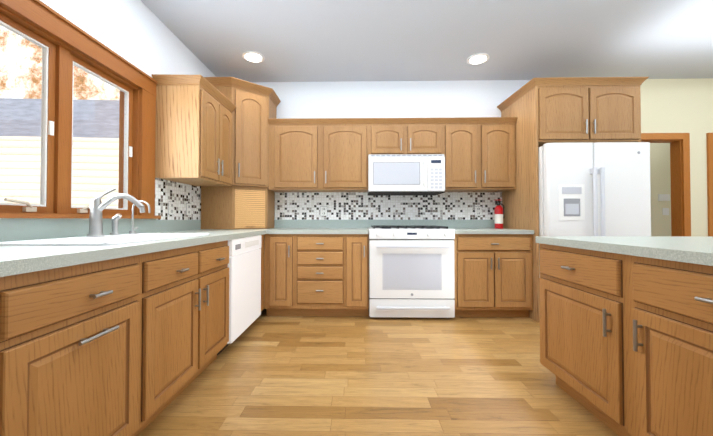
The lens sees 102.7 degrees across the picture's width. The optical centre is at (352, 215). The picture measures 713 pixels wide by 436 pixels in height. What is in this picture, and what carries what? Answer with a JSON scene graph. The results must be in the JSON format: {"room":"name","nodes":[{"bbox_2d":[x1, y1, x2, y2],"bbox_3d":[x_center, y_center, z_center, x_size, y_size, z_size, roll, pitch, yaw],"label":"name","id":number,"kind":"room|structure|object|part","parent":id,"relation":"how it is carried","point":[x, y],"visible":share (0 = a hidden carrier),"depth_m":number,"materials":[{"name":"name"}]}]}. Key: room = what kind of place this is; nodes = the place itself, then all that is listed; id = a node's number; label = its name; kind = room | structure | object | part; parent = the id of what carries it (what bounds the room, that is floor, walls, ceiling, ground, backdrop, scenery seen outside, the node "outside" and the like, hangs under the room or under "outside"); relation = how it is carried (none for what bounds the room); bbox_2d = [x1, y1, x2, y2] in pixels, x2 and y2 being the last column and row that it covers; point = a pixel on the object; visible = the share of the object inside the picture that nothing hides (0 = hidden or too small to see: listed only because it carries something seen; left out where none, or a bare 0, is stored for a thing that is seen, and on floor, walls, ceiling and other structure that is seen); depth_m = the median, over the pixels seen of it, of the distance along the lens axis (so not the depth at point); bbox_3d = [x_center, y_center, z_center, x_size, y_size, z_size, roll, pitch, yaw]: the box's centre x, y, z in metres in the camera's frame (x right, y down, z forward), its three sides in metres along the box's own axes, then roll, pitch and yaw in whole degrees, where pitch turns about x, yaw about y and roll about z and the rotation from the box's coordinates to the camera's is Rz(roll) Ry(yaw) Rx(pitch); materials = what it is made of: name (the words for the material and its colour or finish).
{"room":"kitchen","nodes":[
{"label":"kitchen","id":0,"kind":"room"},
{"bbox_2d":[13,0,215,218],"bbox_3d":[-1.801,-0.355,0.255,0.150,2.780,6.990,0,-1,1],"label":"wall","id":1,"kind":"structure","parent":0,"point":[140,35],"depth_m":2.22,"materials":[{"name":"white paint"}]},
{"bbox_2d":[0,0,160,218],"bbox_3d":[-1.744,-0.562,1.702,0.215,1.159,1.460,0,-1,1],"label":"window","id":2,"kind":"structure","parent":1,"relation":"in","point":[65,36],"depth_m":1.72,"materials":[{"name":"brown wood"}]},
{"bbox_3d":[-1.738,-0.508,1.701,0.087,0.989,1.092,0,-1,1],"label":"window sashes","id":3,"kind":"part","parent":2,"relation":"part of","materials":[{"name":"brown wood"}]},
{"bbox_2d":[155,178,200,219],"bbox_3d":[-1.666,-0.158,3.012,0.020,0.405,1.170,0,-1,1],"label":"backsplash","id":4,"kind":"structure","parent":1,"relation":"attached to","point":[166,191],"depth_m":2.73,"materials":[{"name":"tile"}]},
{"bbox_2d":[168,201,173,214],"bbox_3d":[-1.668,-0.066,2.634,0.005,0.123,0.080,0,-1,1],"label":"electrical outlet plate","id":5,"kind":"object","parent":4,"relation":"attached to","point":[171,204],"depth_m":2.63,"materials":[{"name":"grey plastic"}]},
{"bbox_2d":[186,203,190,214],"bbox_3d":[-1.664,-0.063,2.904,0.005,0.123,0.080,0,-1,1],"label":"electrical outlet plate","id":6,"kind":"object","parent":4,"relation":"attached to","point":[188,205],"depth_m":2.89,"materials":[{"name":"grey plastic"}]},
{"bbox_2d":[152,74,235,185],"bbox_3d":[-1.458,-0.745,2.708,0.423,0.856,0.678,0,-1,1],"label":"upper cabinet","id":7,"kind":"object","parent":1,"relation":"attached to","point":[193,139],"visible":0.98,"depth_m":2.42,"materials":[{"name":"brown wood"}]},
{"bbox_2d":[138,309,617,435],"bbox_3d":[2.354,1.075,1.069,8.430,0.060,8.800,0,-1,1],"label":"floor","id":8,"kind":"structure","parent":0,"point":[263,374],"depth_m":1.78,"materials":[{"name":"brown wood"}]},
{"bbox_2d":[0,276,7,435],"bbox_3d":[-1.331,0.599,0.508,0.777,0.876,0.480,0,-1,1],"label":"base cabinet","id":9,"kind":"object","parent":8,"relation":"on","point":[3,280],"depth_m":0.77,"materials":[{"name":"brown wood"}]},
{"bbox_2d":[0,218,267,276],"bbox_3d":[-1.305,0.089,1.079,0.810,0.156,5.068,0,-1,1],"label":"countertop","id":10,"kind":"structure","parent":9,"relation":"on","point":[15,260],"depth_m":1.43,"materials":[{"name":"laminate"}]},
{"bbox_2d":[0,233,208,245],"bbox_3d":[-1.280,0.212,1.618,0.517,0.182,0.842,0,-1,1],"label":"sink","id":11,"kind":"object","parent":10,"relation":"in","point":[107,240],"visible":0.35,"depth_m":1.47,"materials":[{"name":"white ceramic"}]},
{"bbox_2d":[87,187,150,236],"bbox_3d":[-1.364,-0.025,1.783,0.303,0.293,0.352,0,-1,1],"label":"faucet","id":12,"kind":"object","parent":10,"relation":"on","point":[97,206],"visible":0.98,"depth_m":1.65,"materials":[{"name":"silver metal"}]},
{"bbox_2d":[201,186,274,228],"bbox_3d":[-1.316,-0.084,3.351,0.666,0.476,0.486,0,-1,1],"label":"appliance garage","id":13,"kind":"object","parent":10,"relation":"on","point":[234,207],"visible":0.92,"depth_m":3.13,"materials":[{"name":"brown wood"}]},
{"bbox_2d":[4,257,127,435],"bbox_3d":[-1.323,0.605,0.953,0.777,0.876,0.410,0,-1,1],"label":"base cabinet","id":14,"kind":"object","parent":8,"relation":"on","point":[66,332],"depth_m":0.94,"materials":[{"name":"brown wood"}]},
{"bbox_2d":[128,258,228,435],"bbox_3d":[-1.312,0.693,1.644,0.777,0.720,0.974,0,-1,1],"label":"base cabinet","id":15,"kind":"object","parent":8,"relation":"on","point":[134,345],"depth_m":1.45,"materials":[{"name":"brown wood"}]},
{"bbox_2d":[217,235,260,355],"bbox_3d":[-1.266,0.627,2.469,0.744,0.875,0.654,0,-1,1],"label":"dishwasher","id":16,"kind":"object","parent":8,"relation":"on","point":[244,265],"visible":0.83,"depth_m":2.36,"materials":[{"name":"white metal"}]},
{"bbox_2d":[264,234,295,315],"bbox_3d":[-0.752,0.636,3.276,0.318,0.876,0.642,0,-1,1],"label":"base cabinet","id":17,"kind":"object","parent":8,"relation":"on","point":[280,249],"depth_m":2.96,"materials":[{"name":"brown wood"}]},
{"bbox_2d":[296,234,343,315],"bbox_3d":[-0.334,0.636,3.268,0.519,0.876,0.642,0,-1,1],"label":"base cabinet","id":18,"kind":"object","parent":8,"relation":"on","point":[316,274],"depth_m":2.95,"materials":[{"name":"brown wood"}]},
{"bbox_2d":[268,220,368,233],"bbox_3d":[-0.344,0.123,3.269,1.036,0.146,0.655,0,-1,1],"label":"countertop","id":19,"kind":"structure","parent":18,"relation":"on","point":[280,226],"depth_m":3.57,"materials":[{"name":"laminate"}]},
{"bbox_2d":[344,234,368,315],"bbox_3d":[0.050,0.636,3.262,0.249,0.876,0.642,0,-1,1],"label":"base cabinet","id":20,"kind":"object","parent":8,"relation":"on","point":[356,246],"depth_m":2.95,"materials":[{"name":"brown wood"}]},
{"bbox_2d":[367,225,454,317],"bbox_3d":[0.615,0.596,3.200,0.876,0.955,0.692,0,-1,1],"label":"range","id":21,"kind":"object","parent":8,"relation":"on","point":[411,270],"visible":1,"depth_m":2.92,"materials":[{"name":"white enamelled metal"},{"name":"glass"},{"name":"black cast iron"}]},
{"bbox_2d":[454,234,532,316],"bbox_3d":[1.459,0.636,3.238,0.802,0.876,0.642,0,-1,1],"label":"base cabinet","id":22,"kind":"object","parent":8,"relation":"on","point":[493,273],"depth_m":2.92,"materials":[{"name":"brown wood"}]},
{"bbox_2d":[437,220,533,233],"bbox_3d":[1.459,0.122,3.238,0.803,0.146,0.655,0,-1,1],"label":"countertop","id":23,"kind":"structure","parent":22,"relation":"on","point":[473,226],"depth_m":3.54,"materials":[{"name":"laminate"}]},
{"bbox_2d":[494,201,504,228],"bbox_3d":[1.752,-0.017,3.394,0.117,0.345,0.086,0,-1,1],"label":"fire extinguisher","id":24,"kind":"object","parent":23,"relation":"on","point":[499,216],"visible":0.96,"depth_m":3.36,"materials":[{"name":"red metal"}]},
{"bbox_2d":[497,77,648,321],"bbox_3d":[2.383,-0.149,3.187,1.153,2.445,0.733,0,-1,1],"label":"cabinet","id":25,"kind":"object","parent":8,"relation":"on","point":[573,109],"visible":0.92,"depth_m":2.87,"materials":[{"name":"brown wood"}]},
{"bbox_2d":[538,142,650,277],"bbox_3d":[2.382,0.187,3.086,0.983,1.770,0.830,0,-1,1],"label":"fridge","id":26,"kind":"object","parent":8,"relation":"on","point":[596,189],"visible":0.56,"depth_m":2.74,"materials":[{"name":"white metal"}]},
{"bbox_2d":[539,243,712,435],"bbox_3d":[1.921,0.596,0.258,1.568,0.877,3.150,0,-1,1],"label":"base cabinet","id":27,"kind":"object","parent":8,"relation":"on","point":[626,345],"visible":1,"depth_m":1.23,"materials":[{"name":"brown wood"}]},
{"bbox_2d":[536,236,712,265],"bbox_3d":[1.948,0.135,0.255,1.574,0.041,3.192,0,-1,1],"label":"countertop","id":28,"kind":"structure","parent":27,"relation":"on","point":[694,249],"depth_m":1.31,"materials":[{"name":"laminate"}]},
{"bbox_2d":[141,0,712,81],"bbox_3d":[2.354,-1.764,1.107,8.430,0.060,8.800,0,-1,1],"label":"ceiling","id":29,"kind":"structure","parent":0,"point":[353,40],"depth_m":2.74,"materials":[{"name":"grey paint"}]},
{"bbox_2d":[242,51,264,62],"bbox_3d":[-1.063,-1.701,3.065,0.231,0.013,0.210,0,-1,1],"label":"recessed light","id":30,"kind":"object","parent":29,"relation":"in","point":[253,56],"visible":1,"depth_m":3.04,"materials":[{"name":"white"}]},
{"bbox_2d":[467,53,489,64],"bbox_3d":[1.368,-1.700,3.104,0.231,0.013,0.210,0,-1,1],"label":"recessed light","id":31,"kind":"object","parent":29,"relation":"in","point":[478,58],"visible":1,"depth_m":3.09,"materials":[{"name":"white"}]},
{"bbox_2d":[251,78,712,263],"bbox_3d":[2.397,-0.311,3.618,8.430,2.780,0.120,0,-1,1],"label":"wall","id":32,"kind":"structure","parent":0,"point":[676,105],"depth_m":3.59,"materials":[{"name":"white paint"}]},
{"bbox_2d":[204,77,280,187],"bbox_3d":[-1.285,-0.890,3.303,0.748,1.130,0.621,0,-1,1],"label":"upper cabinet","id":33,"kind":"object","parent":32,"relation":"attached to","point":[254,110],"visible":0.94,"depth_m":3.15,"materials":[{"name":"brown wood"}]},
{"bbox_2d":[268,118,319,191],"bbox_3d":[-0.662,-0.699,3.433,0.598,0.808,0.334,0,-1,1],"label":"upper cabinet","id":34,"kind":"object","parent":32,"relation":"attached to","point":[294,143],"depth_m":3.27,"materials":[{"name":"brown wood"}]},
{"bbox_2d":[320,118,367,191],"bbox_3d":[-0.089,-0.699,3.424,0.548,0.808,0.334,0,-1,1],"label":"upper cabinet","id":35,"kind":"object","parent":32,"relation":"attached to","point":[321,154],"depth_m":3.26,"materials":[{"name":"brown wood"}]},
{"bbox_2d":[274,192,501,219],"bbox_3d":[0.100,-0.151,3.587,3.533,0.405,0.012,0,-1,1],"label":"backsplash","id":36,"kind":"structure","parent":32,"relation":"attached to","point":[365,206],"depth_m":3.58,"materials":[{"name":"tile"}]},
{"bbox_2d":[320,206,326,215],"bbox_3d":[-0.359,-0.054,3.585,0.092,0.123,0.006,0,-1,1],"label":"electrical outlet plate","id":37,"kind":"object","parent":36,"relation":"attached to","point":[323,210],"depth_m":3.58,"materials":[{"name":"grey plastic"}]},
{"bbox_2d":[475,206,481,215],"bbox_3d":[1.571,-0.054,3.551,0.092,0.123,0.006,0,-1,1],"label":"electrical outlet plate","id":38,"kind":"object","parent":36,"relation":"attached to","point":[478,209],"depth_m":3.55,"materials":[{"name":"grey plastic"}]},
{"bbox_2d":[367,220,436,226],"bbox_3d":[0.621,0.121,3.570,0.880,0.135,0.020,0,-1,1],"label":"countertop strip","id":39,"kind":"object","parent":32,"relation":"attached to","point":[400,222],"visible":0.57,"depth_m":3.56,"materials":[{"name":"stone"}]},
{"bbox_2d":[368,118,443,154],"bbox_3d":[0.613,-0.896,3.414,0.856,0.415,0.334,0,-1,1],"label":"upper cabinet","id":40,"kind":"object","parent":32,"relation":"attached to","point":[385,135],"depth_m":3.25,"materials":[{"name":"brown wood"}]},
{"bbox_2d":[367,154,444,195],"bbox_3d":[0.612,-0.470,3.363,0.852,0.434,0.425,0,-1,1],"label":"microwave","id":41,"kind":"object","parent":40,"relation":"attached to","point":[406,174],"visible":1,"depth_m":3.19,"materials":[{"name":"white plastic"},{"name":"grey glass"}]},
{"bbox_2d":[444,117,517,191],"bbox_3d":[1.452,-0.700,3.397,0.822,0.808,0.334,0,-1,1],"label":"upper cabinet","id":42,"kind":"object","parent":32,"relation":"attached to","point":[480,152],"depth_m":3.23,"materials":[{"name":"brown wood"}]},
{"bbox_2d":[641,133,690,235],"bbox_3d":[3.642,0.031,3.580,1.032,2.096,0.141,0,-1,1],"label":"door frame","id":43,"kind":"structure","parent":32,"relation":"attached to","point":[680,184],"depth_m":3.53,"materials":[{"name":"brown wood"}]},
{"bbox_2d":[706,133,712,235],"bbox_3d":[4.912,0.031,3.559,1.052,2.096,0.141,0,-1,1],"label":"door frame","id":44,"kind":"structure","parent":32,"relation":"attached to","point":[709,136],"depth_m":3.51,"materials":[{"name":"brown wood"}]},
{"bbox_2d":[650,143,670,235],"bbox_3d":[4.284,-0.294,4.865,4.700,2.780,0.120,0,-1,1],"label":"wall","id":45,"kind":"structure","parent":0,"point":[660,179],"depth_m":4.78,"materials":[{"name":"beige paint"}]},
{"bbox_2d":[658,194,669,200],"bbox_3d":[5.223,-0.300,4.778,0.180,0.110,0.018,0,-1,1],"label":"switch","id":46,"kind":"object","parent":45,"relation":"attached to","point":[664,197],"depth_m":4.77,"materials":[{"name":"white plastic"}]},
{"bbox_2d":[662,208,668,214],"bbox_3d":[5.253,-0.065,4.780,0.100,0.120,0.008,0,-1,1],"label":"switch","id":47,"kind":"object","parent":45,"relation":"attached to","point":[665,211],"depth_m":4.78,"materials":[{"name":"white plastic"}]},
{"label":"outside","id":48,"kind":"structure","parent":0,"visible":0},
{"bbox_2d":[0,25,119,207],"bbox_3d":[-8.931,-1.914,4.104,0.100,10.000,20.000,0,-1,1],"label":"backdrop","id":49,"kind":"structure","parent":48,"point":[81,119],"depth_m":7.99,"materials":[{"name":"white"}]}
]}

